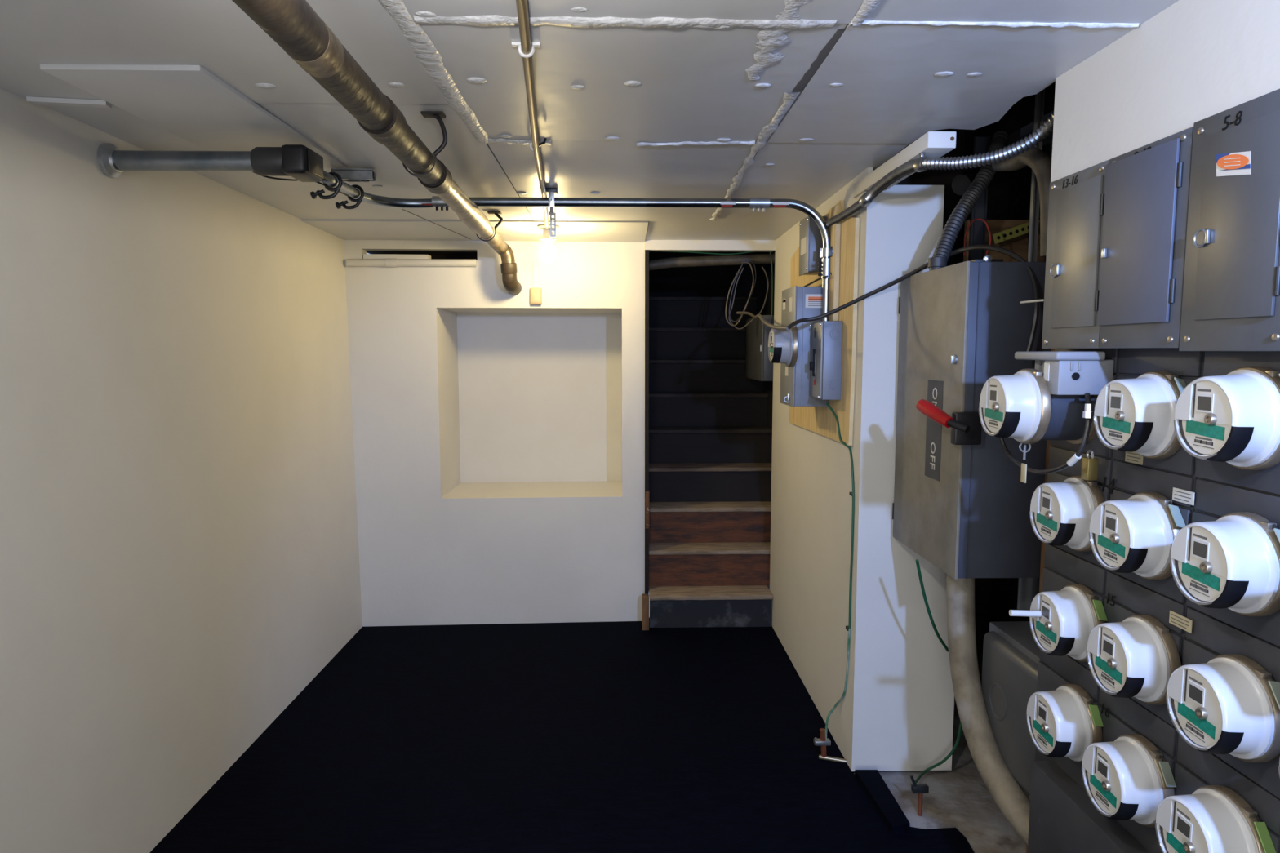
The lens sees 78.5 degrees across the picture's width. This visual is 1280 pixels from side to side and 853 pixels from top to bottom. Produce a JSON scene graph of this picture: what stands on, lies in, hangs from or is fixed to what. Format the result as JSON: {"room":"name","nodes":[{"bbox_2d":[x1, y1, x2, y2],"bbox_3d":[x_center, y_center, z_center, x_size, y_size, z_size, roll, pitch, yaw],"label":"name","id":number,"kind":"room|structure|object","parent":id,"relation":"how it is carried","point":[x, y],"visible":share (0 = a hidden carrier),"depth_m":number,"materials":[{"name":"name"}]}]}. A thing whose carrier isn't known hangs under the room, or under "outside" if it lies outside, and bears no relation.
{"room":"electrical room","nodes":[
{"label":"electrical room","id":0,"kind":"room"},
{"bbox_2d":[0,88,362,852],"bbox_3d":[-1.660,0.279,1.671,0.198,2.340,6.150,0,5,-1],"label":"wall","id":1,"kind":"structure","parent":0,"point":[180,551],"depth_m":2.55,"materials":[{"name":"paint"}]},
{"bbox_2d":[97,142,253,177],"bbox_3d":[-1.387,-0.804,2.374,0.461,0.099,0.100,0,5,-1],"label":"pipe","id":2,"kind":"object","parent":1,"relation":"attached to","point":[113,162],"visible":0.93,"depth_m":2.35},
{"bbox_2d":[343,239,775,626],"bbox_3d":[-0.472,-0.013,4.820,2.462,2.320,0.644,0,5,-3],"label":"wall","id":3,"kind":"structure","parent":0,"point":[499,437],"depth_m":4.60,"materials":[{"name":"paint"}]},
{"bbox_2d":[346,258,476,266],"bbox_3d":[-1.279,-0.917,4.396,0.712,0.049,0.049,0,5,-3],"label":"pipe","id":4,"kind":"object","parent":3,"relation":"attached to","point":[349,262],"visible":1,"depth_m":4.38,"materials":[{"name":"grey plastic"}]},
{"bbox_2d":[529,260,542,305],"bbox_3d":[-0.593,-0.817,4.453,0.066,0.248,0.035,0,5,-1],"label":"wall sensor","id":5,"kind":"object","parent":3,"relation":"attached to","point":[535,293],"visible":1,"depth_m":4.45,"materials":[{"name":"beige"}]},
{"bbox_2d":[648,253,774,271],"bbox_3d":[0.448,-0.977,4.660,0.874,0.112,0.060,0,5,-1],"label":"pipe","id":6,"kind":"object","parent":3,"relation":"attached to","point":[757,259],"visible":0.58,"depth_m":4.63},
{"bbox_2d":[724,260,768,329],"bbox_3d":[0.633,-0.777,4.633,0.260,0.405,0.028,0,5,-1],"label":"cable coil","id":7,"kind":"object","parent":6,"relation":"hanging from","point":[731,320],"visible":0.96,"depth_m":4.63,"materials":[{"name":"grey"}]},
{"bbox_2d":[668,251,773,324],"bbox_3d":[0.414,-0.809,4.575,0.728,0.445,0.007,0,5,-1],"label":"wire","id":8,"kind":"object","parent":3,"relation":"attached to","point":[668,251],"visible":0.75,"depth_m":4.56,"materials":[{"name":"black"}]},
{"bbox_2d":[150,617,974,852],"bbox_3d":[-0.257,1.480,1.502,2.729,0.020,6.520,0,5,-1],"label":"floor","id":9,"kind":"structure","parent":0,"point":[616,736],"depth_m":3.09,"materials":[{"name":"carpet"}]},
{"bbox_2d":[641,296,773,630],"bbox_3d":[0.429,0.107,5.221,0.870,2.005,1.560,0,5,-1],"label":"staircase","id":10,"kind":"structure","parent":9,"relation":"on","point":[710,436],"depth_m":5.01,"materials":[{"name":"brown wood"}]},
{"bbox_2d":[813,728,846,763],"bbox_3d":[0.750,1.258,3.090,0.129,0.131,0.034,0,5,5],"label":"pipe stub","id":11,"kind":"object","parent":9,"relation":"on","point":[822,742],"visible":1,"depth_m":3.08,"materials":[{"name":"brown"}]},
{"bbox_2d":[854,769,910,835],"bbox_3d":[0.860,1.332,2.791,0.085,0.030,0.359,0,5,-1],"label":"floor strip","id":12,"kind":"object","parent":9,"relation":"on","point":[871,781],"visible":1,"depth_m":2.77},
{"bbox_2d":[0,0,1178,242],"bbox_3d":[0.111,-0.831,1.581,3.700,0.113,6.100,0,5,-1],"label":"ceiling","id":13,"kind":"structure","parent":0,"point":[796,100],"depth_m":1.93,"materials":[{"name":"grey"}]},
{"bbox_2d":[330,168,376,182],"bbox_3d":[-1.019,-0.893,2.789,0.145,0.040,0.042,0,5,-1],"label":"channel","id":14,"kind":"object","parent":13,"relation":"attached to","point":[348,175],"visible":0.79,"depth_m":2.77,"materials":[{"name":"grey metal"}]},
{"bbox_2d":[402,111,447,177],"bbox_3d":[-0.595,-0.779,2.167,0.125,0.174,0.040,0,5,-1],"label":"hanger","id":15,"kind":"object","parent":13,"relation":"hanging from","point":[437,115],"visible":0.87,"depth_m":2.16,"materials":[{"name":"black metal"}]},
{"bbox_2d":[231,0,521,294],"bbox_3d":[-0.588,-0.640,1.874,0.128,0.279,5.251,0,5,-3],"label":"drain pipe","id":16,"kind":"object","parent":15,"relation":"hanging from","point":[294,25],"visible":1,"depth_m":1.52,"materials":[{"name":"metal"}]},
{"bbox_2d":[402,208,471,239],"bbox_3d":[-0.942,-0.956,3.760,0.004,0.067,1.310,0,5,0],"label":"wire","id":17,"kind":"object","parent":13,"relation":"attached to","point":[402,209],"visible":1,"depth_m":3.57,"materials":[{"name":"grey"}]},
{"bbox_2d":[476,211,502,241],"bbox_3d":[-0.692,-0.918,3.596,0.125,0.134,0.040,0,5,-1],"label":"hanger","id":18,"kind":"object","parent":13,"relation":"hanging from","point":[496,213],"visible":0.93,"depth_m":3.59,"materials":[{"name":"black metal"}]},
{"bbox_2d":[511,0,549,228],"bbox_3d":[-0.315,-0.864,2.362,0.071,0.053,3.086,-1,5,-6],"label":"conduit","id":19,"kind":"object","parent":13,"relation":"attached to","point":[526,48],"visible":1,"depth_m":1.84,"materials":[{"name":"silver metal"}]},
{"bbox_2d":[537,224,559,262],"bbox_3d":[-0.463,-0.919,3.954,0.110,0.182,0.110,0,5,-1],"label":"ceiling lamp","id":20,"kind":"object","parent":13,"relation":"attached to","point":[548,251],"visible":0.88,"depth_m":3.93,"materials":[{"name":"white glass"}]},
{"bbox_2d":[540,228,555,243],"bbox_3d":[-0.463,-0.962,3.950,0.080,0.076,0.080,0,5,-1],"label":"socket","id":21,"kind":"object","parent":20,"relation":"attached to","point":[546,237],"depth_m":3.93,"materials":[{"name":"beige ceramic"}]},
{"bbox_2d":[546,187,557,215],"bbox_3d":[-0.353,-0.896,3.134,0.044,0.108,0.069,0,5,-1],"label":"strap","id":22,"kind":"object","parent":13,"relation":"attached to","point":[551,192],"visible":0.99,"depth_m":3.11,"materials":[{"name":"silver metal"}]},
{"bbox_2d":[320,170,830,321],"bbox_3d":[-0.140,-0.639,2.832,1.860,0.502,0.720,0,5,-1],"label":"conduit","id":23,"kind":"object","parent":22,"relation":"hanging from","point":[758,203],"visible":0.81,"depth_m":3.13,"materials":[{"name":"silver metal"}]},
{"bbox_2d":[249,144,324,182],"bbox_3d":[-1.081,-0.808,2.408,0.172,0.086,0.145,0,5,-1],"label":"fitting","id":24,"kind":"object","parent":23,"relation":"attached to","point":[300,162],"visible":1,"depth_m":2.35,"materials":[{"name":"grey"}]},
{"bbox_2d":[252,171,349,196],"bbox_3d":[-1.075,-0.803,2.538,0.338,0.048,0.169,-5,8,-43],"label":"wire","id":25,"kind":"object","parent":24,"relation":"hanging from","point":[266,176],"visible":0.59,"depth_m":2.55,"materials":[{"name":"grey metal"}]},
{"bbox_2d":[310,172,342,199],"bbox_3d":[-1.032,-0.793,2.581,0.105,0.088,0.024,0,5,-1],"label":"clamp","id":26,"kind":"object","parent":23,"relation":"attached to","point":[337,188],"visible":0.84,"depth_m":2.58,"materials":[{"name":"grey metal"}]},
{"bbox_2d":[335,184,364,208],"bbox_3d":[-1.067,-0.845,2.884,0.105,0.088,0.024,0,5,-1],"label":"clamp","id":27,"kind":"object","parent":23,"relation":"attached to","point":[358,201],"visible":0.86,"depth_m":2.88,"materials":[{"name":"grey metal"}]},
{"bbox_2d":[550,212,555,236],"bbox_3d":[-0.402,-0.933,3.621,0.026,0.112,0.003,0,5,-1],"label":"hanger","id":28,"kind":"object","parent":13,"relation":"hanging from","point":[551,218],"visible":0.79,"depth_m":3.62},
{"bbox_2d":[648,250,775,589],"bbox_3d":[0.442,-0.766,5.969,1.014,3.600,2.915,0,5,-1],"label":"wall","id":29,"kind":"structure","parent":0,"point":[700,281],"depth_m":7.30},
{"bbox_2d":[644,249,649,594],"bbox_3d":[0.042,0.078,4.595,0.026,2.182,0.072,0,5,-1],"label":"trim","id":30,"kind":"structure","parent":29,"relation":"attached to","point":[646,251],"depth_m":4.55,"materials":[{"name":"brown wood"}]},
{"bbox_2d":[745,315,773,381],"bbox_3d":[0.786,-0.488,4.898,0.174,0.391,0.629,0,5,-1],"label":"switch box","id":31,"kind":"object","parent":29,"relation":"attached to","point":[758,366],"visible":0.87,"depth_m":4.72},
{"bbox_2d":[769,174,859,757],"bbox_3d":[0.842,0.086,3.791,0.100,2.320,1.590,0,5,-1],"label":"wall","id":32,"kind":"structure","parent":0,"point":[811,471],"depth_m":3.64,"materials":[{"name":"paint"}]},
{"bbox_2d":[788,200,859,445],"bbox_3d":[0.779,-0.449,3.478,0.035,0.959,1.111,0,5,-1],"label":"backboard","id":33,"kind":"object","parent":32,"relation":"attached to","point":[844,236],"visible":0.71,"depth_m":3.08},
{"bbox_2d":[780,285,829,407],"bbox_3d":[0.697,-0.342,3.369,0.176,0.499,0.271,0,5,-1],"label":"meter box","id":34,"kind":"object","parent":33,"relation":"attached to","point":[797,302],"visible":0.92,"depth_m":3.25,"materials":[{"name":"grey metal"}]},
{"bbox_2d":[768,324,798,366],"bbox_3d":[0.585,-0.335,3.236,0.101,0.177,0.177,0,5,-1],"label":"electric meter","id":35,"kind":"object","parent":34,"relation":"attached to","point":[783,345],"visible":0.93,"depth_m":3.17,"materials":[{"name":"beige"}]},
{"bbox_2d":[804,275,828,286],"bbox_3d":[0.741,-0.613,3.317,0.008,0.017,0.392,0,5,-1],"label":"wire","id":36,"kind":"object","parent":34,"relation":"on","point":[826,276],"visible":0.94,"depth_m":3.29,"materials":[{"name":"black"}]},
{"bbox_2d":[798,215,827,275],"bbox_3d":[0.741,-0.774,3.365,0.086,0.237,0.162,0,5,-1],"label":"junction box","id":37,"kind":"object","parent":33,"relation":"attached to","point":[811,242],"visible":0.83,"depth_m":3.30,"materials":[{"name":"grey metal"}]},
{"bbox_2d":[809,320,842,399],"bbox_3d":[0.738,-0.267,3.164,0.104,0.309,0.187,0,5,-1],"label":"box","id":38,"kind":"object","parent":33,"relation":"attached to","point":[826,336],"visible":1,"depth_m":3.08,"materials":[{"name":"grey"}]},
{"bbox_2d":[809,349,815,376],"bbox_3d":[0.696,-0.258,3.165,0.021,0.110,0.024,0,5,-1],"label":"switch","id":39,"kind":"object","parent":38,"relation":"attached to","point":[812,364],"depth_m":3.16,"materials":[{"name":"black"}]},
{"bbox_2d":[819,246,832,257],"bbox_3d":[0.760,-0.704,3.167,0.058,0.040,0.086,0,5,-1],"label":"strap","id":40,"kind":"object","parent":33,"relation":"attached to","point":[827,251],"visible":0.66,"depth_m":3.16,"materials":[{"name":"silver metal"}]},
{"bbox_2d":[825,112,1053,228],"bbox_3d":[0.824,-0.805,2.567,0.209,0.121,1.370,-1,6,-12],"label":"conduit","id":41,"kind":"object","parent":33,"relation":"attached to","point":[922,162],"visible":0.89,"depth_m":2.18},
{"bbox_2d":[825,403,854,739],"bbox_3d":[0.768,0.576,3.117,0.085,1.326,0.259,0,5,-1],"label":"ground wire","id":42,"kind":"object","parent":32,"relation":"attached to","point":[852,494],"visible":0.98,"depth_m":3.01,"materials":[{"name":"green"}]},
{"bbox_2d":[844,167,954,771],"bbox_3d":[1.005,0.176,2.955,0.388,2.300,0.100,0,5,-1],"label":"wall pillar","id":43,"kind":"structure","parent":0,"point":[900,694],"depth_m":2.94,"materials":[{"name":"paint"}]},
{"bbox_2d":[853,131,955,197],"bbox_3d":[0.845,-0.845,2.570,0.081,0.046,0.723,0,5,-1],"label":"beam","id":44,"kind":"structure","parent":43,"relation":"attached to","point":[934,144],"depth_m":2.33,"materials":[{"name":"white metal"}]},
{"bbox_2d":[787,244,1039,351],"bbox_3d":[0.902,-0.402,2.599,0.242,0.352,0.874,-5,7,-43],"label":"cable","id":45,"kind":"object","parent":43,"relation":"attached to","point":[1035,290],"visible":0.91,"depth_m":2.42,"materials":[{"name":"black plastic"}]},
{"bbox_2d":[736,311,788,330],"bbox_3d":[0.580,-0.509,3.699,0.086,0.156,1.775,0,5,2],"label":"cable","id":46,"kind":"object","parent":45,"relation":"attached to","point":[763,321],"visible":1,"depth_m":3.31,"materials":[{"name":"grey plastic"}]},
{"bbox_2d":[853,715,1028,852],"bbox_3d":[1.232,1.571,0.933,1.500,0.068,5.300,0,5,-1],"label":"floor","id":47,"kind":"structure","parent":0,"point":[959,798],"depth_m":2.81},
{"bbox_2d":[910,774,928,816],"bbox_3d":[0.974,1.300,2.743,0.065,0.167,0.024,0,5,-1],"label":"rod","id":48,"kind":"object","parent":47,"relation":"on","point":[920,788],"visible":0.92,"depth_m":2.73,"materials":[{"name":"orange metal"}]},
{"bbox_2d":[915,722,961,783],"bbox_3d":[1.093,1.205,2.925,0.182,0.230,0.091,-1,6,-8],"label":"wire","id":49,"kind":"object","parent":47,"relation":"on","point":[954,748],"visible":0.95,"depth_m":2.93,"materials":[{"name":"green"}]},
{"bbox_2d":[1026,348,1054,852],"bbox_3d":[1.225,0.218,2.311,0.040,2.360,0.060,0,5,-1],"label":"timber post","id":50,"kind":"object","parent":47,"relation":"on","point":[1047,451],"visible":0.02,"depth_m":2.34,"materials":[{"name":"brown wood"}]},
{"bbox_2d":[892,260,1051,579],"bbox_3d":[1.023,-0.032,2.545,0.375,0.944,0.640,0,5,-1],"label":"switch","id":51,"kind":"object","parent":50,"relation":"attached to","point":[961,504],"visible":0.97,"depth_m":2.35,"materials":[{"name":"grey metal"}]},
{"bbox_2d":[915,559,948,652],"bbox_3d":[0.977,0.604,2.620,0.240,0.367,0.015,-5,7,-41],"label":"wire","id":52,"kind":"object","parent":51,"relation":"hanging from","point":[939,637],"visible":0.98,"depth_m":2.60,"materials":[{"name":"green"}]},
{"bbox_2d":[928,130,1008,271],"bbox_3d":[1.103,-0.732,2.607,0.378,0.538,0.075,-4,7,-33],"label":"conduit","id":53,"kind":"object","parent":51,"relation":"attached to","point":[984,177],"visible":0.85,"depth_m":2.56,"materials":[{"name":"grey"}]},
{"bbox_2d":[963,217,991,255],"bbox_3d":[1.154,-0.647,2.678,0.094,0.126,0.005,0,5,-1],"label":"wire","id":54,"kind":"object","parent":51,"relation":"attached to","point":[976,219],"visible":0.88,"depth_m":2.67,"materials":[{"name":"red"}]},
{"bbox_2d":[969,254,1003,262],"bbox_3d":[1.030,-0.494,2.328,0.085,0.025,0.062,0,5,-1],"label":"fitting","id":55,"kind":"object","parent":51,"relation":"on","point":[988,258],"visible":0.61,"depth_m":2.31,"materials":[{"name":"grey metal"}]},
{"bbox_2d":[946,573,1030,845],"bbox_3d":[1.045,0.798,2.296,0.092,0.670,0.535,-1,6,-8],"label":"conduit","id":56,"kind":"object","parent":51,"relation":"attached to","point":[1005,790],"visible":0.8,"depth_m":2.40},
{"bbox_2d":[1017,577,1039,610],"bbox_3d":[1.268,0.315,2.522,0.076,0.576,0.075,0,5,-1],"label":"vertical pipe","id":57,"kind":"object","parent":51,"relation":"attached to","point":[1028,588],"visible":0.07,"depth_m":2.52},
{"bbox_2d":[1026,88,1044,262],"bbox_3d":[1.201,-0.574,2.395,0.020,0.900,0.020,0,5,-1],"label":"rail","id":58,"kind":"object","parent":51,"relation":"attached to","point":[1038,113],"visible":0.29,"depth_m":2.38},
{"bbox_2d":[1027,347,1279,852],"bbox_3d":[1.143,0.484,1.256,0.267,2.030,1.554,0,5,-1],"label":"panel","id":59,"kind":"object","parent":47,"relation":"on","point":[1064,819],"visible":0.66,"depth_m":1.58,"materials":[{"name":"black"}]},
{"bbox_2d":[1014,351,1114,395],"bbox_3d":[0.975,-0.125,1.810,0.134,0.096,0.190,0,5,-1],"label":"box","id":60,"kind":"object","parent":59,"relation":"attached to","point":[1065,373],"visible":0.98,"depth_m":1.72,"materials":[{"name":"grey"}]},
{"bbox_2d":[999,392,1093,474],"bbox_3d":[0.949,0.015,1.835,0.047,0.200,0.320,-1,6,-6],"label":"cable loop","id":61,"kind":"object","parent":60,"relation":"hanging from","point":[1088,414],"visible":0.93,"depth_m":1.71,"materials":[{"name":"black"}]},
{"bbox_2d":[1026,684,1103,764],"bbox_3d":[0.992,0.703,1.849,0.101,0.177,0.186,0,5,-1],"label":"electric meter","id":62,"kind":"object","parent":59,"relation":"attached to","point":[1064,722],"visible":0.97,"depth_m":1.80,"materials":[{"name":"beige"}]},
{"bbox_2d":[1029,475,1105,551],"bbox_3d":[0.991,0.204,1.835,0.101,0.177,0.177,0,5,-1],"label":"electric meter","id":63,"kind":"object","parent":59,"relation":"attached to","point":[1060,513],"visible":0.95,"depth_m":1.79,"materials":[{"name":"beige"}]},
{"bbox_2d":[1036,661,1097,769],"bbox_3d":[1.044,0.713,1.928,0.009,0.183,0.246,0,5,-1],"label":"socket","id":64,"kind":"object","parent":59,"relation":"attached to","point":[1050,677],"depth_m":1.97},
{"bbox_2d":[1029,584,1107,662],"bbox_3d":[0.992,0.461,1.833,0.101,0.177,0.186,0,5,-1],"label":"electric meter","id":65,"kind":"object","parent":59,"relation":"attached to","point":[1069,615],"visible":0.93,"depth_m":1.79,"materials":[{"name":"beige"}]},
{"bbox_2d":[1008,609,1041,617],"bbox_3d":[0.912,0.443,1.855,0.070,0.017,0.015,0,5,0],"label":"rod","id":66,"kind":"object","parent":65,"relation":"attached to","point":[1011,612],"visible":1,"depth_m":1.85,"materials":[{"name":"grey"}]},
{"bbox_2d":[1040,373,1097,444],"bbox_3d":[0.983,-0.048,1.842,0.120,0.178,0.178,0,5,-1],"label":"extension","id":67,"kind":"object","parent":59,"relation":"attached to","point":[1067,423],"visible":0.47,"depth_m":1.77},
{"bbox_2d":[978,368,1052,444],"bbox_3d":[0.870,-0.047,1.840,0.101,0.177,0.177,0,5,-1],"label":"electric meter","id":68,"kind":"object","parent":67,"relation":"attached to","point":[1018,406],"visible":1,"depth_m":1.78,"materials":[{"name":"beige"}]},
{"bbox_2d":[1018,442,1031,483],"bbox_3d":[0.909,0.083,1.853,0.024,0.099,0.019,-4,7,-37],"label":"tag","id":69,"kind":"object","parent":68,"relation":"hanging from","point":[1024,467],"visible":0.93,"depth_m":1.85,"materials":[{"name":"silver metal"}]},
{"bbox_2d":[1041,567,1104,669],"bbox_3d":[1.044,0.464,1.904,0.009,0.183,0.246,0,5,-1],"label":"socket","id":70,"kind":"object","parent":59,"relation":"attached to","point":[1054,579],"depth_m":1.92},
{"bbox_2d":[1041,160,1109,348],"bbox_3d":[1.013,-0.379,1.798,0.068,0.399,0.229,0,5,-1],"label":"upper cabinet","id":71,"kind":"object","parent":59,"relation":"attached to","point":[1076,200],"visible":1,"depth_m":1.78,"materials":[{"name":"grey metal"}]},
{"bbox_2d":[1019,298,1044,303],"bbox_3d":[1.012,-0.323,2.025,0.006,0.010,0.157,1,6,8],"label":"stick","id":72,"kind":"object","parent":71,"relation":"attached to","point":[1042,300],"visible":1,"depth_m":2.02,"materials":[{"name":"white plastic"}]},
{"bbox_2d":[1047,472,1110,567],"bbox_3d":[1.044,0.215,1.880,0.009,0.183,0.246,0,5,-1],"label":"socket","id":73,"kind":"object","parent":59,"relation":"attached to","point":[1087,559],"depth_m":1.86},
{"bbox_2d":[1048,375,1116,457],"bbox_3d":[1.044,-0.033,1.856,0.009,0.183,0.246,0,5,-1],"label":"socket","id":74,"kind":"object","parent":59,"relation":"attached to","point":[1062,446],"depth_m":1.83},
{"bbox_2d":[1080,449,1097,480],"bbox_3d":[1.004,0.085,1.750,0.024,0.068,0.026,0,5,-1],"label":"padlock","id":75,"kind":"object","parent":59,"relation":"hanging from","point":[1089,464],"visible":1,"depth_m":1.74,"materials":[{"name":"gold metal"}]},
{"bbox_2d":[1081,733,1176,827],"bbox_3d":[0.998,0.732,1.617,0.101,0.177,0.186,0,5,-1],"label":"electric meter","id":76,"kind":"object","parent":59,"relation":"attached to","point":[1126,778],"visible":0.99,"depth_m":1.58,"materials":[{"name":"beige"}]},
{"bbox_2d":[1086,614,1181,705],"bbox_3d":[0.997,0.476,1.603,0.101,0.177,0.177,0,5,-1],"label":"electric meter","id":77,"kind":"object","parent":59,"relation":"attached to","point":[1137,656],"visible":1,"depth_m":1.55,"materials":[{"name":"beige"}]},
{"bbox_2d":[1097,706,1174,839],"bbox_3d":[1.050,0.738,1.675,0.009,0.183,0.238,0,5,-1],"label":"socket","id":78,"kind":"object","parent":59,"relation":"attached to","point":[1115,725],"depth_m":1.70,"materials":[{"name":"plastic"}]},
{"bbox_2d":[1088,492,1185,580],"bbox_3d":[0.997,0.223,1.588,0.101,0.177,0.186,0,5,-1],"label":"electric meter","id":79,"kind":"object","parent":59,"relation":"attached to","point":[1136,534],"visible":0.97,"depth_m":1.54,"materials":[{"name":"beige"}]},
{"bbox_2d":[1093,370,1186,458],"bbox_3d":[0.997,-0.023,1.572,0.101,0.177,0.186,0,5,-1],"label":"electric meter","id":80,"kind":"object","parent":59,"relation":"attached to","point":[1137,415],"visible":0.95,"depth_m":1.53,"materials":[{"name":"beige"}]},
{"bbox_2d":[1103,598,1182,726],"bbox_3d":[1.050,0.489,1.651,0.009,0.183,0.238,0,5,-1],"label":"socket","id":81,"kind":"object","parent":59,"relation":"attached to","point":[1116,610],"depth_m":1.63,"materials":[{"name":"plastic"}]},
{"bbox_2d":[1097,126,1193,348],"bbox_3d":[1.016,-0.356,1.560,0.073,0.399,0.243,0,5,-1],"label":"upper cabinet","id":82,"kind":"object","parent":59,"relation":"attached to","point":[1147,189],"visible":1,"depth_m":1.54,"materials":[{"name":"grey metal"}]},
{"bbox_2d":[1106,488,1191,603],"bbox_3d":[1.050,0.240,1.627,0.009,0.183,0.238,0,5,-1],"label":"socket","id":83,"kind":"object","parent":59,"relation":"attached to","point":[1166,590],"depth_m":1.60,"materials":[{"name":"plastic"}]},
{"bbox_2d":[1112,375,1195,475],"bbox_3d":[1.050,-0.009,1.604,0.009,0.183,0.238,0,5,-1],"label":"socket","id":84,"kind":"object","parent":59,"relation":"attached to","point":[1181,463],"depth_m":1.58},
{"bbox_2d":[1155,785,1275,852],"bbox_3d":[1.003,0.734,1.384,0.101,0.177,0.186,0,5,-1],"label":"electric meter","id":85,"kind":"object","parent":59,"relation":"attached to","point":[1213,819],"visible":1,"depth_m":1.36,"materials":[{"name":"beige"}]},
{"bbox_2d":[1165,654,1279,763],"bbox_3d":[1.003,0.488,1.354,0.101,0.177,0.186,0,5,-1],"label":"electric meter","id":86,"kind":"object","parent":59,"relation":"attached to","point":[1227,704],"visible":1,"depth_m":1.31,"materials":[{"name":"beige"}]},
{"bbox_2d":[1169,511,1279,617],"bbox_3d":[1.003,0.237,1.343,0.101,0.177,0.186,0,5,-1],"label":"electric meter","id":87,"kind":"object","parent":59,"relation":"attached to","point":[1232,562],"visible":1,"depth_m":1.30,"materials":[{"name":"beige"}]},
{"bbox_2d":[1173,366,1279,470],"bbox_3d":[1.003,-0.014,1.333,0.101,0.177,0.186,0,5,-1],"label":"electric meter","id":88,"kind":"object","parent":59,"relation":"attached to","point":[1233,418],"visible":1,"depth_m":1.29,"materials":[{"name":"beige"}]},
{"bbox_2d":[1173,763,1279,852],"bbox_3d":[1.056,0.761,1.425,0.009,0.183,0.240,0,5,-1],"label":"socket","id":89,"kind":"object","parent":59,"relation":"attached to","point":[1187,780],"depth_m":1.49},
{"bbox_2d":[1178,88,1279,351],"bbox_3d":[1.024,-0.333,1.318,0.068,0.411,0.236,0,5,-1],"label":"upper cabinet","id":90,"kind":"object","parent":59,"relation":"attached to","point":[1231,298],"visible":1,"depth_m":1.31,"materials":[{"name":"grey metal"}]},
{"bbox_2d":[1182,639,1279,799],"bbox_3d":[1.056,0.513,1.401,0.009,0.183,0.240,0,5,-1],"label":"socket","id":91,"kind":"object","parent":59,"relation":"attached to","point":[1264,778],"depth_m":1.38,"materials":[{"name":"plastic"}]},
{"bbox_2d":[1186,511,1279,646],"bbox_3d":[1.056,0.264,1.378,0.009,0.183,0.240,0,5,-1],"label":"socket","id":92,"kind":"object","parent":59,"relation":"attached to","point":[1261,631],"depth_m":1.38,"materials":[{"name":"plastic"}]},
{"bbox_2d":[1195,457,1279,494],"bbox_3d":[1.056,0.015,1.354,0.009,0.183,0.240,0,5,-1],"label":"socket","id":93,"kind":"object","parent":59,"relation":"attached to","point":[1223,476],"depth_m":1.38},
{"bbox_2d":[1278,759,1279,777],"bbox_3d":[1.009,0.511,1.115,0.101,0.177,0.177,0,5,-1],"label":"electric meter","id":94,"kind":"object","parent":59,"relation":"attached to","point":[1279,759],"visible":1,"depth_m":1.18,"materials":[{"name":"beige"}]},
{"bbox_2d":[890,128,1052,716],"bbox_3d":[1.280,0.145,1.752,0.680,2.690,3.400,0,5,-1],"label":"wall","id":95,"kind":"structure","parent":0,"point":[1009,199],"depth_m":3.28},
{"bbox_2d":[951,142,1052,195],"bbox_3d":[1.384,-0.972,2.942,0.660,0.274,0.080,-4,7,-37],"label":"pipe","id":96,"kind":"object","parent":95,"relation":"attached to","point":[961,183],"visible":0.41,"depth_m":2.79,"materials":[{"name":"black metal"}]},
{"bbox_2d":[963,219,1044,262],"bbox_3d":[1.379,-0.697,2.965,0.300,0.165,0.030,0,5,-1],"label":"board","id":97,"kind":"object","parent":95,"relation":"attached to","point":[1018,245],"visible":0.26,"depth_m":2.95,"materials":[{"name":"brown wood"}]},
{"bbox_2d":[981,621,1039,795],"bbox_3d":[1.308,0.825,2.287,0.482,0.396,0.390,0,5,-1],"label":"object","id":98,"kind":"object","parent":95,"relation":"attached to","point":[1011,652],"visible":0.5,"depth_m":2.28,"materials":[{"name":"grey"}]},
{"bbox_2d":[991,146,1051,257],"bbox_3d":[1.099,-0.647,2.255,0.075,0.344,0.352,0,5,-1],"label":"conduit","id":99,"kind":"object","parent":95,"relation":"attached to","point":[1037,159],"visible":0.7,"depth_m":2.12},
{"bbox_2d":[1020,110,1053,145],"bbox_3d":[1.372,-1.186,3.225,1.100,0.360,2.820,0,5,-1],"label":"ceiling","id":100,"kind":"structure","parent":0,"point":[1027,130],"depth_m":3.52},
{"bbox_2d":[897,129,936,153],"bbox_3d":[1.081,-1.158,2.537,0.045,0.195,1.380,0,5,-1],"label":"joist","id":101,"kind":"object","parent":100,"relation":"attached to","point":[935,130],"visible":0.02,"depth_m":3.08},
{"bbox_2d":[964,81,1055,154],"bbox_3d":[1.381,-1.159,2.544,0.045,0.195,1.380,0,5,-1],"label":"joist","id":102,"kind":"object","parent":100,"relation":"attached to","point":[1020,114],"visible":0.09,"depth_m":2.83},
{"bbox_2d":[1050,0,1279,182],"bbox_3d":[1.053,-0.583,0.287,0.030,0.320,3.233,0,5,-1],"label":"wall","id":103,"kind":"structure","parent":0,"point":[1193,61],"depth_m":1.51,"materials":[{"name":"paint"}]},
{"bbox_3d":[1.379,-0.500,2.984,0.300,0.160,0.030,0,5,-1],"label":"board","id":104,"kind":"object","parent":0,"visible":0},
{"bbox_2d":[968,135,990,260],"bbox_3d":[1.264,-0.627,2.944,0.053,0.900,0.020,0,5,-1],"label":"rail","id":105,"kind":"object","parent":104,"relation":"attached to","point":[977,236],"visible":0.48,"depth_m":2.93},
{"bbox_2d":[991,222,1028,244],"bbox_3d":[1.376,-0.714,2.877,0.165,0.086,0.004,0,5,-1],"label":"perforated angle","id":106,"kind":"object","parent":105,"relation":"attached to","point":[1019,230],"visible":0.87,"depth_m":2.88,"materials":[{"name":"yellow"}]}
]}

